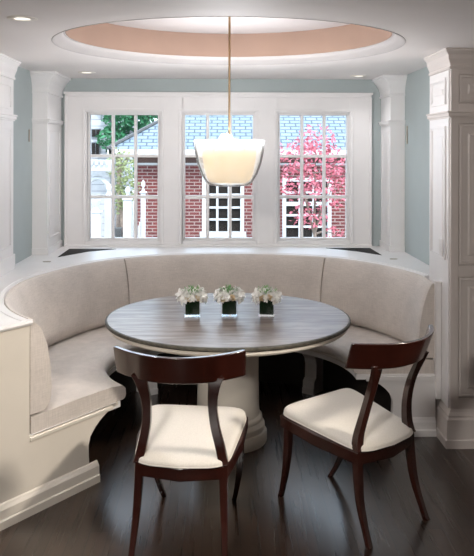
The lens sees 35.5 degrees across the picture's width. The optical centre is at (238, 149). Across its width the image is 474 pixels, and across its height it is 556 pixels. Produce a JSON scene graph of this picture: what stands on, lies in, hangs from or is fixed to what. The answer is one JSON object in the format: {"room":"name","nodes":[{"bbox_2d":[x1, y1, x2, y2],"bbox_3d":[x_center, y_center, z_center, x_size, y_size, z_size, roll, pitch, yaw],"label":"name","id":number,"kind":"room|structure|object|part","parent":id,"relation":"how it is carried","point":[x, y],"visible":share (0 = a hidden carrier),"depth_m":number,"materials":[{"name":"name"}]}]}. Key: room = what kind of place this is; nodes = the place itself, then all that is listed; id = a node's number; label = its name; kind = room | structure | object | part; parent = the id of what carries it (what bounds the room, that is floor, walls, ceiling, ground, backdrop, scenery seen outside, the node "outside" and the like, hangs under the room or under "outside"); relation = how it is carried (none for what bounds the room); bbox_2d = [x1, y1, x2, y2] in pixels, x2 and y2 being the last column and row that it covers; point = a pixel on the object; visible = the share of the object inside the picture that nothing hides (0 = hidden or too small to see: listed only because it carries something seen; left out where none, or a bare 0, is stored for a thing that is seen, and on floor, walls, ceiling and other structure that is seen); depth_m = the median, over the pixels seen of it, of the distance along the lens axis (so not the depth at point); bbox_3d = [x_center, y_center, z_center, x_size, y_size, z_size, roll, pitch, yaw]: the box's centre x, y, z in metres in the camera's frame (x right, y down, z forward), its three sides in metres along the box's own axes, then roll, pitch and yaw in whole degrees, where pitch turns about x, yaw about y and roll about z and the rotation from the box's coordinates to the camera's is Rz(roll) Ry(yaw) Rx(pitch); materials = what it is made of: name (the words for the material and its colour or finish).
{"room":"dining room","nodes":[
{"label":"dining room","id":0,"kind":"room"},
{"bbox_2d":[13,66,31,263],"bbox_3d":[-1.620,0.557,5.567,0.130,2.280,1.295,0,0,-1],"label":"wall","id":1,"kind":"structure","parent":0,"point":[22,148],"depth_m":5.30,"materials":[{"name":"grey paint"}]},
{"bbox_2d":[30,71,70,254],"bbox_3d":[-1.465,0.106,5.777,0.192,1.376,0.567,0,0,-1],"label":"column","id":2,"kind":"structure","parent":1,"relation":"attached to","point":[48,87],"depth_m":5.57,"materials":[{"name":"white wood"}]},
{"bbox_2d":[61,78,380,245],"bbox_3d":[-0.142,0.560,6.168,3.120,2.280,0.160,0,0,-1],"label":"wall","id":3,"kind":"structure","parent":0,"point":[75,84],"depth_m":6.09,"materials":[{"name":"grey paint"}]},
{"bbox_2d":[58,249,111,256],"bbox_3d":[-1.157,0.789,5.668,0.373,0.005,0.445,0,0,-1],"label":"air vent","id":4,"kind":"object","parent":3,"relation":"attached to","point":[69,251],"visible":1,"depth_m":5.74,"materials":[{"name":"black metal"}]},
{"bbox_2d":[87,112,159,240],"bbox_3d":[-0.943,0.221,6.097,0.611,1.072,0.077,0,0,-1],"label":"window","id":5,"kind":"structure","parent":3,"relation":"in","point":[112,155],"depth_m":6.09,"materials":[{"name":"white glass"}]},
{"bbox_2d":[0,246,428,324],"bbox_3d":[-0.346,0.803,4.515,3.336,0.026,3.135,0,0,-1],"label":"trim","id":6,"kind":"structure","parent":3,"relation":"attached to","point":[31,266],"depth_m":5.49,"materials":[{"name":"white wood"}]},
{"bbox_2d":[63,92,372,246],"bbox_3d":[-0.164,0.165,6.064,2.528,1.266,0.053,0,0,-1],"label":"window frame","id":7,"kind":"structure","parent":3,"relation":"attached to","point":[266,106],"depth_m":6.06,"materials":[{"name":"white wood"}]},
{"bbox_2d":[183,113,254,240],"bbox_3d":[-0.164,0.223,6.114,0.615,1.072,0.077,0,0,-1],"label":"window","id":8,"kind":"structure","parent":3,"relation":"in","point":[207,196],"depth_m":6.10,"materials":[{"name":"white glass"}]},
{"bbox_2d":[278,113,348,239],"bbox_3d":[0.614,0.224,6.132,0.610,1.072,0.077,0,0,-1],"label":"window","id":9,"kind":"structure","parent":3,"relation":"in","point":[301,156],"depth_m":6.12,"materials":[{"name":"white wood"}]},
{"bbox_2d":[329,248,380,254],"bbox_3d":[0.889,0.793,5.774,0.364,0.005,0.405,0,0,-1],"label":"air vent","id":10,"kind":"object","parent":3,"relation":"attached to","point":[365,250],"visible":1,"depth_m":5.86,"materials":[{"name":"black metal"}]},
{"bbox_2d":[109,17,348,33],"bbox_3d":[-0.053,-0.881,4.150,1.850,0.202,1.770,0,0,-1],"label":"ceiling","id":11,"kind":"structure","parent":0,"point":[211,25],"depth_m":4.63,"materials":[{"name":"paint"}]},
{"bbox_2d":[194,17,264,186],"bbox_3d":[-0.055,-0.383,4.347,0.420,1.195,0.420,0,0,-1],"label":"pendant lamp","id":12,"kind":"object","parent":11,"relation":"hanging from","point":[228,161],"visible":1,"depth_m":4.24,"materials":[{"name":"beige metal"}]},
{"bbox_3d":[-0.056,-0.060,4.347,0.328,0.061,0.328,0,0,-1],"label":"hanger frame","id":13,"kind":"part","parent":12,"relation":"part of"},
{"bbox_3d":[-0.056,0.085,4.347,0.324,0.216,0.324,0,0,-1],"label":"lamp shade","id":14,"kind":"part","parent":12,"relation":"part of","materials":[{"name":"beige glass"}]},
{"bbox_3d":[-0.055,-0.523,4.347,0.013,0.875,0.013,0,0,-1],"label":"rod","id":15,"kind":"part","parent":12,"relation":"part of","materials":[{"name":"gold metal"}]},
{"bbox_3d":[-0.056,0.079,4.347,0.420,0.272,0.420,0,0,-1],"label":"lamp shade","id":16,"kind":"part","parent":12,"relation":"part of","materials":[{"name":"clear glass"}]},
{"bbox_2d":[0,381,473,555],"bbox_3d":[-0.044,1.730,1.800,6.600,0.060,8.800,0,0,-1],"label":"floor","id":17,"kind":"structure","parent":0,"point":[316,514],"depth_m":3.53,"materials":[{"name":"brown wood"}]},
{"bbox_2d":[113,346,247,555],"bbox_3d":[-0.227,1.260,3.271,0.554,0.880,0.707,0,0,6],"label":"dining chair","id":18,"kind":"object","parent":17,"relation":"on","point":[178,443],"visible":1,"depth_m":3.08,"materials":[{"name":"brown wood"}]},
{"bbox_3d":[-0.430,1.505,3.089,0.039,0.388,0.118,0,0,12],"label":"leg","id":19,"kind":"part","parent":18,"relation":"part of","materials":[{"name":"brown wood"}]},
{"bbox_3d":[-0.396,1.498,3.579,0.042,0.402,0.141,0,0,24],"label":"leg","id":20,"kind":"part","parent":18,"relation":"part of","materials":[{"name":"brown wood"}]},
{"bbox_3d":[-0.251,0.882,3.013,0.554,0.124,0.188,0,0,6],"label":"crest rail","id":21,"kind":"part","parent":18,"relation":"part of","materials":[{"name":"brown wood"}]},
{"bbox_3d":[-0.223,1.320,3.306,0.492,0.116,0.497,0,0,6],"label":"seat rail","id":22,"kind":"part","parent":18,"relation":"part of","materials":[{"name":"brown wood"}]},
{"bbox_3d":[-0.224,1.265,3.301,0.478,0.108,0.496,0,0,6],"label":"seat","id":23,"kind":"part","parent":18,"relation":"part of","materials":[{"name":"beige fabric"}]},
{"bbox_3d":[-0.063,1.506,3.053,0.039,0.388,0.118,0,0,-1],"label":"leg","id":24,"kind":"part","parent":18,"relation":"part of","materials":[{"name":"brown wood"}]},
{"bbox_3d":[-0.002,1.499,3.541,0.042,0.402,0.141,0,0,-13],"label":"leg","id":25,"kind":"part","parent":18,"relation":"part of","materials":[{"name":"brown wood"}]},
{"bbox_2d":[0,254,441,530],"bbox_3d":[-0.590,1.238,4.433,3.467,0.921,1.996,0,0,-32],"label":"banquette","id":26,"kind":"object","parent":17,"relation":"on","point":[59,376],"visible":0.68,"depth_m":4.63,"materials":[{"name":"fabric"}]},
{"bbox_3d":[-1.102,1.257,3.323,0.050,0.881,1.510,0,0,36],"label":"panel","id":27,"kind":"part","parent":26,"relation":"part of","materials":[{"name":"white wood"}]},
{"bbox_2d":[4,259,128,414],"bbox_3d":[-1.078,1.018,4.449,0.462,0.447,1.954,0,0,4],"label":"cushion","id":28,"kind":"object","parent":26,"relation":"on","point":[70,344],"depth_m":4.61,"materials":[{"name":"fabric"}]},
{"bbox_3d":[-0.817,1.354,3.670,0.008,0.021,0.531,0,0,36],"label":"moulding","id":29,"kind":"part","parent":26,"relation":"part of","materials":[{"name":"white wood"}]},
{"bbox_2d":[124,254,324,303],"bbox_3d":[-0.101,1.020,5.505,1.488,0.447,0.288,0,0,-1],"label":"cushion","id":30,"kind":"object","parent":26,"relation":"on","point":[299,276],"depth_m":5.53,"materials":[{"name":"fabric"}]},
{"bbox_2d":[30,324,433,433],"bbox_3d":[-0.231,1.290,4.759,2.540,0.092,1.752,0,0,-24],"label":"seat cushion","id":31,"kind":"object","parent":26,"relation":"on","point":[82,362],"depth_m":4.38,"materials":[{"name":"fabric"}]},
{"bbox_3d":[-0.136,1.353,4.645,1.600,0.030,1.058,0,0,-20],"label":"seat rail","id":32,"kind":"part","parent":26,"relation":"part of","materials":[{"name":"white wood"}]},
{"bbox_2d":[321,257,433,357],"bbox_3d":[0.942,1.022,4.978,0.233,0.447,1.186,0,0,-26],"label":"cushion","id":33,"kind":"object","parent":26,"relation":"on","point":[383,304],"depth_m":4.99,"materials":[{"name":"fabric"}]},
{"bbox_3d":[0.944,1.521,4.431,0.455,0.362,0.044,0,0,-1],"label":"panel","id":34,"kind":"part","parent":26,"relation":"part of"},
{"bbox_3d":[0.962,1.363,4.405,0.410,0.027,0.008,0,0,-1],"label":"moulding","id":35,"kind":"part","parent":26,"relation":"part of","materials":[{"name":"white wood"}]},
{"bbox_3d":[1.183,1.131,4.418,0.040,0.699,0.072,0,0,-1],"label":"post","id":36,"kind":"part","parent":26,"relation":"part of","materials":[{"name":"white wood"}]},
{"bbox_2d":[105,293,350,452],"bbox_3d":[-0.063,1.338,4.347,1.424,0.724,1.424,0,0,-1],"label":"round table","id":37,"kind":"object","parent":17,"relation":"on","point":[160,324],"visible":0.76,"depth_m":4.16,"materials":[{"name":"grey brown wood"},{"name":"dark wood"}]},
{"bbox_2d":[175,284,208,317],"bbox_3d":[-0.275,0.883,4.338,0.199,0.184,0.140,0,0,-5],"label":"flower arrangement","id":38,"kind":"object","parent":37,"relation":"on","point":[192,297],"visible":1,"depth_m":4.30,"materials":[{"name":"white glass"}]},
{"bbox_2d":[213,285,245,316],"bbox_3d":[-0.057,0.883,4.345,0.197,0.184,0.133,0,0,2],"label":"flower arrangement","id":39,"kind":"object","parent":37,"relation":"on","point":[230,298],"visible":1,"depth_m":4.32,"materials":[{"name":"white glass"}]},
{"bbox_3d":[-0.063,1.620,4.347,0.456,0.160,0.456,0,0,-1],"label":"moulding","id":40,"kind":"part","parent":37,"relation":"part of","materials":[{"name":"beige wood"}]},
{"bbox_2d":[251,285,281,317],"bbox_3d":[0.163,0.884,4.349,0.186,0.184,0.136,0,0,7],"label":"flower arrangement","id":41,"kind":"object","parent":37,"relation":"on","point":[266,297],"visible":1,"depth_m":4.31,"materials":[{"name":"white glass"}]},
{"bbox_2d":[278,325,433,549],"bbox_3d":[0.556,1.261,3.475,0.554,0.880,0.707,0,0,-39],"label":"dining chair","id":42,"kind":"object","parent":17,"relation":"on","point":[345,423],"visible":1,"depth_m":3.35,"materials":[{"name":"brown wood"}]},
{"bbox_3d":[0.219,1.499,3.577,0.042,0.402,0.141,0,0,-20],"label":"leg","id":43,"kind":"part","parent":42,"relation":"part of","materials":[{"name":"brown wood"}]},
{"bbox_3d":[0.528,1.500,3.825,0.141,0.402,0.042,0,0,33],"label":"leg","id":44,"kind":"part","parent":42,"relation":"part of","materials":[{"name":"brown wood"}]},
{"bbox_3d":[0.534,1.321,3.502,0.492,0.116,0.497,0,0,-39],"label":"seat rail","id":45,"kind":"part","parent":42,"relation":"part of","materials":[{"name":"brown wood"}]},
{"bbox_3d":[0.537,1.266,3.498,0.478,0.108,0.496,0,0,-39],"label":"seat","id":46,"kind":"part","parent":42,"relation":"part of","materials":[{"name":"beige fabric"}]},
{"bbox_3d":[0.538,1.507,3.203,0.039,0.388,0.118,0,0,-32],"label":"leg","id":47,"kind":"part","parent":42,"relation":"part of","materials":[{"name":"brown wood"}]},
{"bbox_3d":[0.719,0.883,3.273,0.554,0.124,0.188,0,0,-39],"label":"crest rail","id":48,"kind":"part","parent":42,"relation":"part of","materials":[{"name":"brown wood"}]},
{"bbox_3d":[0.825,1.508,3.433,0.118,0.388,0.039,0,0,45],"label":"leg","id":49,"kind":"part","parent":42,"relation":"part of","materials":[{"name":"brown wood"}]},
{"bbox_2d":[423,48,473,448],"bbox_3d":[2.145,0.564,4.454,1.960,2.280,0.467,0,0,-1],"label":"column","id":50,"kind":"structure","parent":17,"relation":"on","point":[451,70],"depth_m":4.25,"materials":[{"name":"white paint"}]},
{"bbox_3d":[1.198,0.112,4.454,0.013,1.060,0.304,0,0,-1],"label":"panel","id":51,"kind":"part","parent":50,"relation":"part of","materials":[{"name":"white wood"}]},
{"bbox_2d":[439,238,442,258],"bbox_3d":[1.194,0.587,4.380,0.007,0.116,0.070,0,0,-1],"label":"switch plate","id":52,"kind":"object","parent":50,"relation":"attached to","point":[440,240],"visible":1,"depth_m":4.37,"materials":[{"name":"plastic"}]},
{"bbox_3d":[2.128,-0.518,4.452,1.923,0.115,0.465,0,0,-1],"label":"crown moulding","id":53,"kind":"part","parent":50,"relation":"part of","materials":[{"name":"white paint"}]},
{"bbox_3d":[2.137,-0.199,4.462,1.908,0.040,0.450,0,0,-1],"label":"moulding","id":54,"kind":"part","parent":50,"relation":"part of","materials":[{"name":"white paint"}]},
{"bbox_3d":[2.172,0.514,4.272,1.915,1.963,0.012,0,0,-1],"label":"frame","id":55,"kind":"part","parent":50,"relation":"part of","materials":[{"name":"white paint"}]},
{"bbox_3d":[1.491,-0.347,4.257,0.452,0.162,0.014,0,0,-1],"label":"door","id":56,"kind":"part","parent":50,"relation":"part of","materials":[{"name":"white paint"}]},
{"bbox_3d":[1.490,0.258,4.257,0.452,0.806,0.014,0,0,-1],"label":"door","id":57,"kind":"part","parent":50,"relation":"part of","materials":[{"name":"white paint"}]},
{"bbox_3d":[1.488,1.079,4.257,0.452,0.689,0.014,0,0,-1],"label":"door","id":58,"kind":"part","parent":50,"relation":"part of","materials":[{"name":"white paint"}]},
{"bbox_2d":[0,0,473,79],"bbox_3d":[-0.040,-0.605,1.800,6.600,0.050,8.800,0,0,-1],"label":"ceiling","id":59,"kind":"structure","parent":0,"point":[428,27],"depth_m":3.51,"materials":[{"name":"paint"}]},
{"bbox_2d":[7,16,37,21],"bbox_3d":[-0.959,-0.579,3.279,0.132,0.006,0.132,0,0,-1],"label":"recessed light","id":60,"kind":"object","parent":59,"relation":"in","point":[13,18],"visible":1,"depth_m":3.27,"materials":[{"name":"white"}]},
{"bbox_2d":[78,71,95,73],"bbox_3d":[-1.146,-0.579,5.575,0.132,0.006,0.132,0,0,-1],"label":"recessed light","id":61,"kind":"object","parent":59,"relation":"in","point":[81,72],"visible":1,"depth_m":5.56,"materials":[{"name":"white"}]},
{"bbox_2d":[65,23,391,56],"bbox_3d":[-0.053,-0.703,4.150,1.830,0.154,1.750,0,0,-1],"label":"ceiling recess","id":62,"kind":"structure","parent":59,"relation":"attached to","point":[105,35],"depth_m":4.84,"materials":[{"name":"beige paint"}]},
{"bbox_2d":[52,16,405,64],"bbox_3d":[-0.053,-0.624,4.150,1.938,0.092,1.858,0,0,-1],"label":"trim","id":63,"kind":"structure","parent":59,"relation":"attached to","point":[61,39],"depth_m":4.75,"materials":[{"name":"paint"}]},
{"bbox_2d":[351,75,366,76],"bbox_3d":[0.939,-0.575,5.803,0.132,0.006,0.132,0,0,-1],"label":"recessed light","id":64,"kind":"object","parent":59,"relation":"in","point":[351,75],"visible":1,"depth_m":5.78,"materials":[{"name":"white"}]},
{"bbox_2d":[405,67,429,264],"bbox_3d":[1.366,0.563,5.478,0.130,2.280,1.610,0,0,-1],"label":"wall","id":65,"kind":"structure","parent":0,"point":[417,90],"depth_m":5.40,"materials":[{"name":"grey paint"}]},
{"bbox_2d":[372,75,406,251],"bbox_3d":[1.198,0.111,5.910,0.192,1.376,0.422,0,0,-1],"label":"column","id":66,"kind":"structure","parent":65,"relation":"attached to","point":[391,88],"depth_m":5.78,"materials":[{"name":"white wood"}]},
{"bbox_2d":[406,126,407,143],"bbox_3d":[1.293,-0.113,5.691,0.008,0.140,0.012,0,0,-1],"label":"wall bracket","id":67,"kind":"object","parent":65,"relation":"attached to","point":[406,126],"visible":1,"depth_m":5.69,"materials":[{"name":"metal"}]},
{"bbox_3d":[-2.493,0.555,4.947,1.643,2.280,0.095,0,0,-1],"label":"wall","id":68,"kind":"structure","parent":0,"visible":0},
{"bbox_2d":[0,53,20,276],"bbox_3d":[-2.375,0.104,4.631,1.868,1.377,0.548,0,0,-1],"label":"trim","id":69,"kind":"structure","parent":68,"relation":"attached to","point":[8,65],"depth_m":4.76,"materials":[{"name":"white wood"}]},
{"label":"outside","id":70,"kind":"structure","parent":0,"visible":0},
{"bbox_2d":[133,192,133,236],"bbox_3d":[-0.532,2.349,23.144,28.000,0.100,33.700,0,0,-1],"label":"ground","id":71,"kind":"structure","parent":70,"point":[133,192],"depth_m":24.61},
{"bbox_2d":[91,160,110,192],"bbox_3d":[-1.831,1.216,9.561,0.428,2.160,0.400,0,0,-1],"label":"arbor","id":72,"kind":"object","parent":71,"relation":"on","point":[96,165],"visible":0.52,"depth_m":9.42,"materials":[{"name":"white wood"}]},
{"bbox_2d":[91,115,133,236],"bbox_3d":[-3.929,0.233,17.890,2.560,4.120,4.250,0,0,-1],"label":"house","id":73,"kind":"structure","parent":71,"relation":"on","point":[97,187],"depth_m":15.94,"materials":[{"name":"white"}]},
{"bbox_3d":[-3.078,-0.011,15.889,0.150,0.250,0.010,0,0,-1],"label":"pane","id":74,"kind":"part","parent":73,"relation":"part of","materials":[{"name":"black glass"}]},
{"bbox_3d":[-3.067,-0.351,15.889,0.170,0.150,0.010,0,0,-1],"label":"pane","id":75,"kind":"part","parent":73,"relation":"part of","materials":[{"name":"black glass"}]},
{"bbox_2d":[91,180,146,236],"bbox_3d":[-1.373,1.320,8.437,0.642,1.955,0.281,0,0,-1],"label":"fence","id":76,"kind":"object","parent":71,"relation":"on","point":[96,214],"visible":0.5,"depth_m":8.36,"materials":[{"name":"white wood"}]},
{"bbox_3d":[-1.619,1.494,8.365,0.148,1.605,0.148,0,0,-1],"label":"post","id":77,"kind":"part","parent":76,"relation":"part of","materials":[{"name":"white wood"}]},
{"bbox_3d":[-1.497,1.412,8.518,0.114,1.770,0.114,0,0,-1],"label":"post","id":78,"kind":"part","parent":76,"relation":"part of","materials":[{"name":"white wood"}]},
{"bbox_3d":[-1.259,1.423,8.373,0.114,1.750,0.114,0,0,-1],"label":"post","id":79,"kind":"part","parent":76,"relation":"part of","materials":[{"name":"white wood"}]},
{"bbox_3d":[-1.090,1.388,8.427,0.076,1.820,0.076,0,0,-1],"label":"post","id":80,"kind":"part","parent":76,"relation":"part of","materials":[{"name":"white wood"}]},
{"bbox_2d":[115,227,122,236],"bbox_3d":[-1.474,1.632,9.169,0.246,1.330,0.120,0,0,-1],"label":"meter box","id":81,"kind":"object","parent":71,"relation":"on","point":[118,230],"visible":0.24,"depth_m":9.11,"materials":[{"name":"grey metal"}]},
{"bbox_2d":[106,146,140,226],"bbox_3d":[-1.590,1.128,10.168,0.495,2.340,0.518,0,0,-1],"label":"shrub","id":82,"kind":"object","parent":71,"relation":"on","point":[118,188],"visible":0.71,"depth_m":10.15,"materials":[{"name":"green plant"}]},
{"bbox_2d":[94,115,157,226],"bbox_3d":[-2.105,0.405,15.582,2.040,3.785,1.121,0,0,-30],"label":"tree","id":83,"kind":"object","parent":71,"relation":"on","point":[143,119],"visible":0.3,"depth_m":15.23,"materials":[{"name":"green plant"}]},
{"bbox_2d":[133,116,156,188],"bbox_3d":[-3.766,0.398,23.927,3.971,3.794,1.349,0,0,-1],"label":"tree","id":84,"kind":"object","parent":71,"relation":"on","point":[152,120],"visible":0.02,"depth_m":23.73,"materials":[{"name":"green plant"}]},
{"bbox_2d":[106,115,345,236],"bbox_3d":[1.822,-0.295,15.276,7.662,5.198,9.220,0,0,-1],"label":"brick house","id":85,"kind":"structure","parent":71,"relation":"on","point":[195,125],"depth_m":11.01,"materials":[{"name":"red brick"}]},
{"bbox_3d":[-0.236,0.785,11.070,0.584,0.970,0.015,0,0,-1],"label":"dark glass","id":86,"kind":"part","parent":85,"relation":"part of","materials":[{"name":"black glass"}]},
{"bbox_3d":[1.010,0.907,11.098,0.690,0.930,0.015,0,0,-1],"label":"dark glass","id":87,"kind":"part","parent":85,"relation":"part of","materials":[{"name":"black glass"}]},
{"bbox_2d":[280,124,345,236],"bbox_3d":[0.984,0.981,9.532,1.049,2.645,0.735,0,0,-16],"label":"tree","id":88,"kind":"object","parent":71,"relation":"on","point":[314,224],"visible":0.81,"depth_m":9.52,"materials":[{"name":"pink plant"}]}
]}

